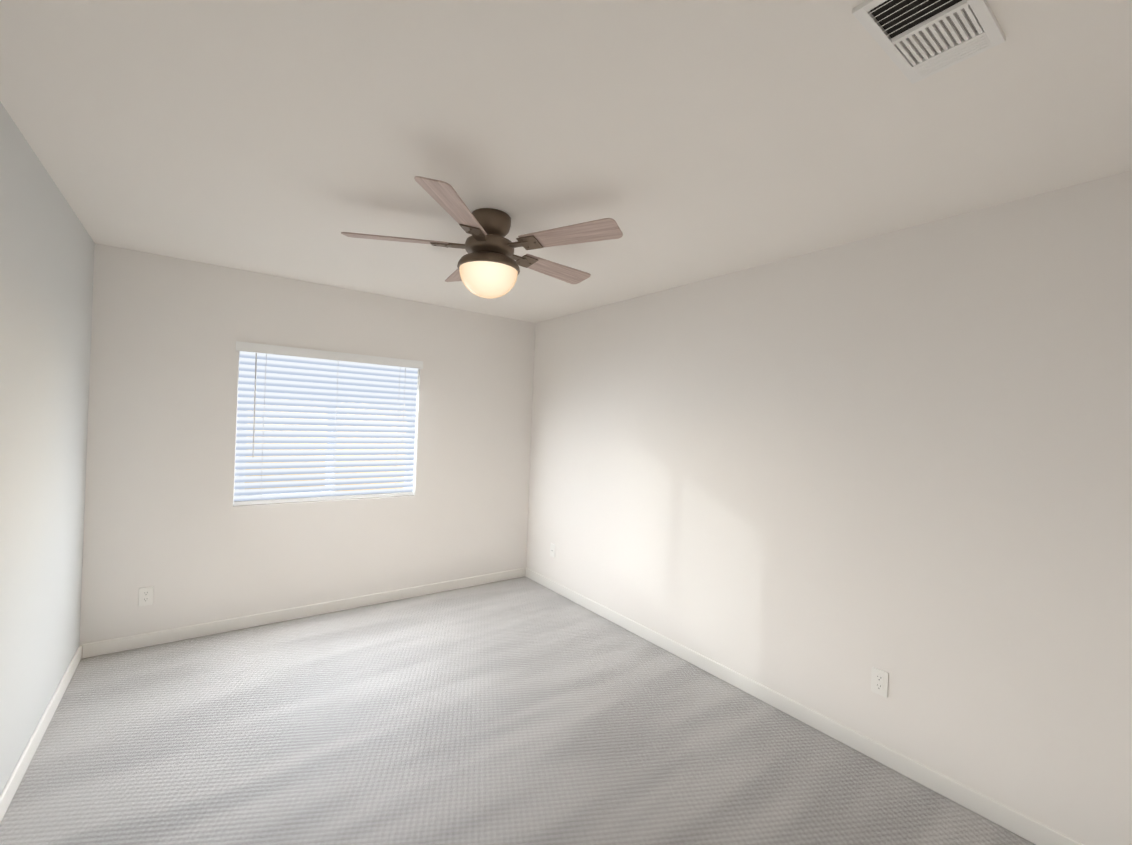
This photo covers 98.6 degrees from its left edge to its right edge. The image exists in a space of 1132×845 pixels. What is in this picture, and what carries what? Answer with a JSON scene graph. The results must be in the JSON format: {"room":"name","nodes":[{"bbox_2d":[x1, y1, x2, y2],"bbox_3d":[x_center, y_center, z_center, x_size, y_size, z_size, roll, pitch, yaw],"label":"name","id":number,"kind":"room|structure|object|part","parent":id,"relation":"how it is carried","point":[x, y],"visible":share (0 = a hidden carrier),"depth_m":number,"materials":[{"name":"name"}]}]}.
{"room":"empty bedroom","nodes":[
{"label":"empty bedroom","id":0,"kind":"room"},
{"bbox_2d":[0,102,94,794],"bbox_3d":[-1.290,0.229,0.683,0.150,2.440,5.683,2,0,-37],"label":"wall","id":1,"kind":"structure","parent":0,"point":[47,245],"depth_m":2.01,"materials":[{"name":"paint"}]},
{"bbox_2d":[0,644,81,822],"bbox_3d":[-1.661,1.393,1.259,0.012,0.085,3.993,2,0,-37],"label":"baseboard","id":2,"kind":"structure","parent":1,"relation":"attached to","point":[14,781],"depth_m":2.08,"materials":[{"name":"white paint"}]},
{"bbox_2d":[80,243,535,643],"bbox_3d":[-1.632,0.212,3.851,3.079,2.440,0.190,2,0,-37],"label":"wall","id":3,"kind":"structure","parent":0,"point":[162,412],"depth_m":3.34,"materials":[{"name":"paint"}]},
{"bbox_2d":[138,586,153,605],"bbox_3d":[-2.610,1.081,3.027,0.070,0.115,0.008,2,0,-37],"label":"outlet","id":4,"kind":"object","parent":3,"relation":"attached to","point":[148,597],"visible":1,"depth_m":3.02,"materials":[{"name":"white plastic"}]},
{"bbox_2d":[82,568,524,658],"bbox_3d":[-1.618,1.391,3.771,3.055,0.085,0.012,2,0,-37],"label":"baseboard","id":5,"kind":"structure","parent":3,"relation":"attached to","point":[98,648],"depth_m":3.45,"materials":[{"name":"white paint"}]},
{"bbox_2d":[233,341,422,505],"bbox_3d":[-1.772,0.029,3.720,1.283,1.115,0.184,2,0,-37],"label":"window blind","id":6,"kind":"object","parent":3,"relation":"in","point":[307,384],"depth_m":3.63,"materials":[{"name":"white plastic"}]},
{"bbox_2d":[253,353,256,457],"bbox_3d":[-2.141,-0.118,3.350,0.009,0.720,0.013,2,0,38],"label":"blind cord","id":7,"kind":"object","parent":6,"relation":"hanging from","point":[256,353],"depth_m":3.35,"materials":[{"name":"white plastic"}]},
{"bbox_2d":[260,354,266,494],"bbox_3d":[-2.106,0.026,3.392,0.002,1.036,0.002,2,0,-37],"label":"blind cord","id":8,"kind":"object","parent":6,"relation":"hanging from","point":[266,354],"depth_m":3.39,"materials":[{"name":"white fabric"}]},
{"bbox_3d":[-1.812,0.030,3.774,1.171,1.035,0.004,2,0,-37],"label":"glass","id":9,"kind":"part","parent":6,"relation":"part of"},
{"bbox_3d":[-1.740,0.028,3.677,1.283,1.109,0.076,2,0,-37],"label":"window blind rails","id":10,"kind":"part","parent":6,"relation":"part of","materials":[{"name":"white plastic"}]},
{"bbox_2d":[332,378,337,490],"bbox_3d":[-1.734,0.040,3.668,0.002,1.036,0.002,2,0,-37],"label":"blind cord","id":11,"kind":"object","parent":6,"relation":"hanging from","point":[336,412],"depth_m":3.67,"materials":[{"name":"white fabric"}]},
{"bbox_2d":[394,381,399,491],"bbox_3d":[-1.362,0.055,3.945,0.002,1.036,0.002,2,0,-37],"label":"blind cord","id":12,"kind":"object","parent":6,"relation":"hanging from","point":[399,381],"depth_m":3.94,"materials":[{"name":"white fabric"}]},
{"bbox_2d":[402,368,405,445],"bbox_3d":[-1.317,-0.127,3.961,0.003,0.640,0.005,2,0,-37],"label":"blind cord","id":13,"kind":"object","parent":6,"relation":"hanging from","point":[405,368],"depth_m":3.96,"materials":[{"name":"white fabric"}]},
{"bbox_2d":[0,577,1035,844],"bbox_3d":[-0.045,1.558,1.648,3.379,0.120,5.683,2,0,-37],"label":"floor","id":14,"kind":"structure","parent":0,"point":[520,711],"depth_m":2.20,"materials":[{"name":"carpet"}]},
{"bbox_2d":[0,0,1131,322],"bbox_3d":[0.055,-1.000,1.645,3.379,0.120,5.683,2,0,-37],"label":"ceiling","id":15,"kind":"structure","parent":0,"point":[682,142],"depth_m":1.55,"materials":[{"name":"paint"}]},
{"bbox_2d":[341,176,622,298],"bbox_3d":[-0.348,-0.768,2.294,1.226,0.377,1.231,2,0,-37],"label":"fan","id":16,"kind":"object","parent":15,"relation":"hanging from","point":[488,266],"visible":1,"depth_m":2.16,"materials":[{"name":"brown wood"}]},
{"bbox_3d":[-0.361,-0.643,2.261,0.268,0.127,0.268,2,0,-37],"label":"globe","id":17,"kind":"part","parent":16,"relation":"part of","materials":[{"name":"white glass"}]},
{"bbox_2d":[852,0,1005,83],"bbox_3d":[0.831,-0.901,1.109,0.352,0.016,0.187,2,0,-37],"label":"ceiling vent","id":18,"kind":"object","parent":15,"relation":"in","point":[917,40],"visible":1,"depth_m":1.12,"materials":[{"name":"white metal"}]},
{"bbox_2d":[526,171,1131,844],"bbox_3d":[0.888,0.311,3.163,0.150,2.440,4.303,2,0,-37],"label":"wall","id":19,"kind":"structure","parent":0,"point":[824,481],"depth_m":2.20,"materials":[{"name":"paint"}]},
{"bbox_2d":[550,543,554,557],"bbox_3d":[-0.120,1.141,4.343,0.009,0.115,0.070,2,0,-37],"label":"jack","id":20,"kind":"object","parent":19,"relation":"attached to","point":[552,550],"visible":1,"depth_m":4.34,"materials":[{"name":"white plastic"}]},
{"bbox_2d":[525,568,1083,844],"bbox_3d":[0.799,1.486,3.088,0.012,0.085,3.993,2,0,-37],"label":"baseboard","id":21,"kind":"structure","parent":19,"relation":"attached to","point":[1015,822],"depth_m":2.32,"materials":[{"name":"white paint"}]},
{"bbox_2d":[871,667,888,697],"bbox_3d":[1.442,1.195,2.240,0.008,0.115,0.070,2,0,-37],"label":"electrical outlet","id":22,"kind":"object","parent":19,"relation":"attached to","point":[879,681],"visible":1,"depth_m":2.24,"materials":[{"name":"white plastic"}]}
]}

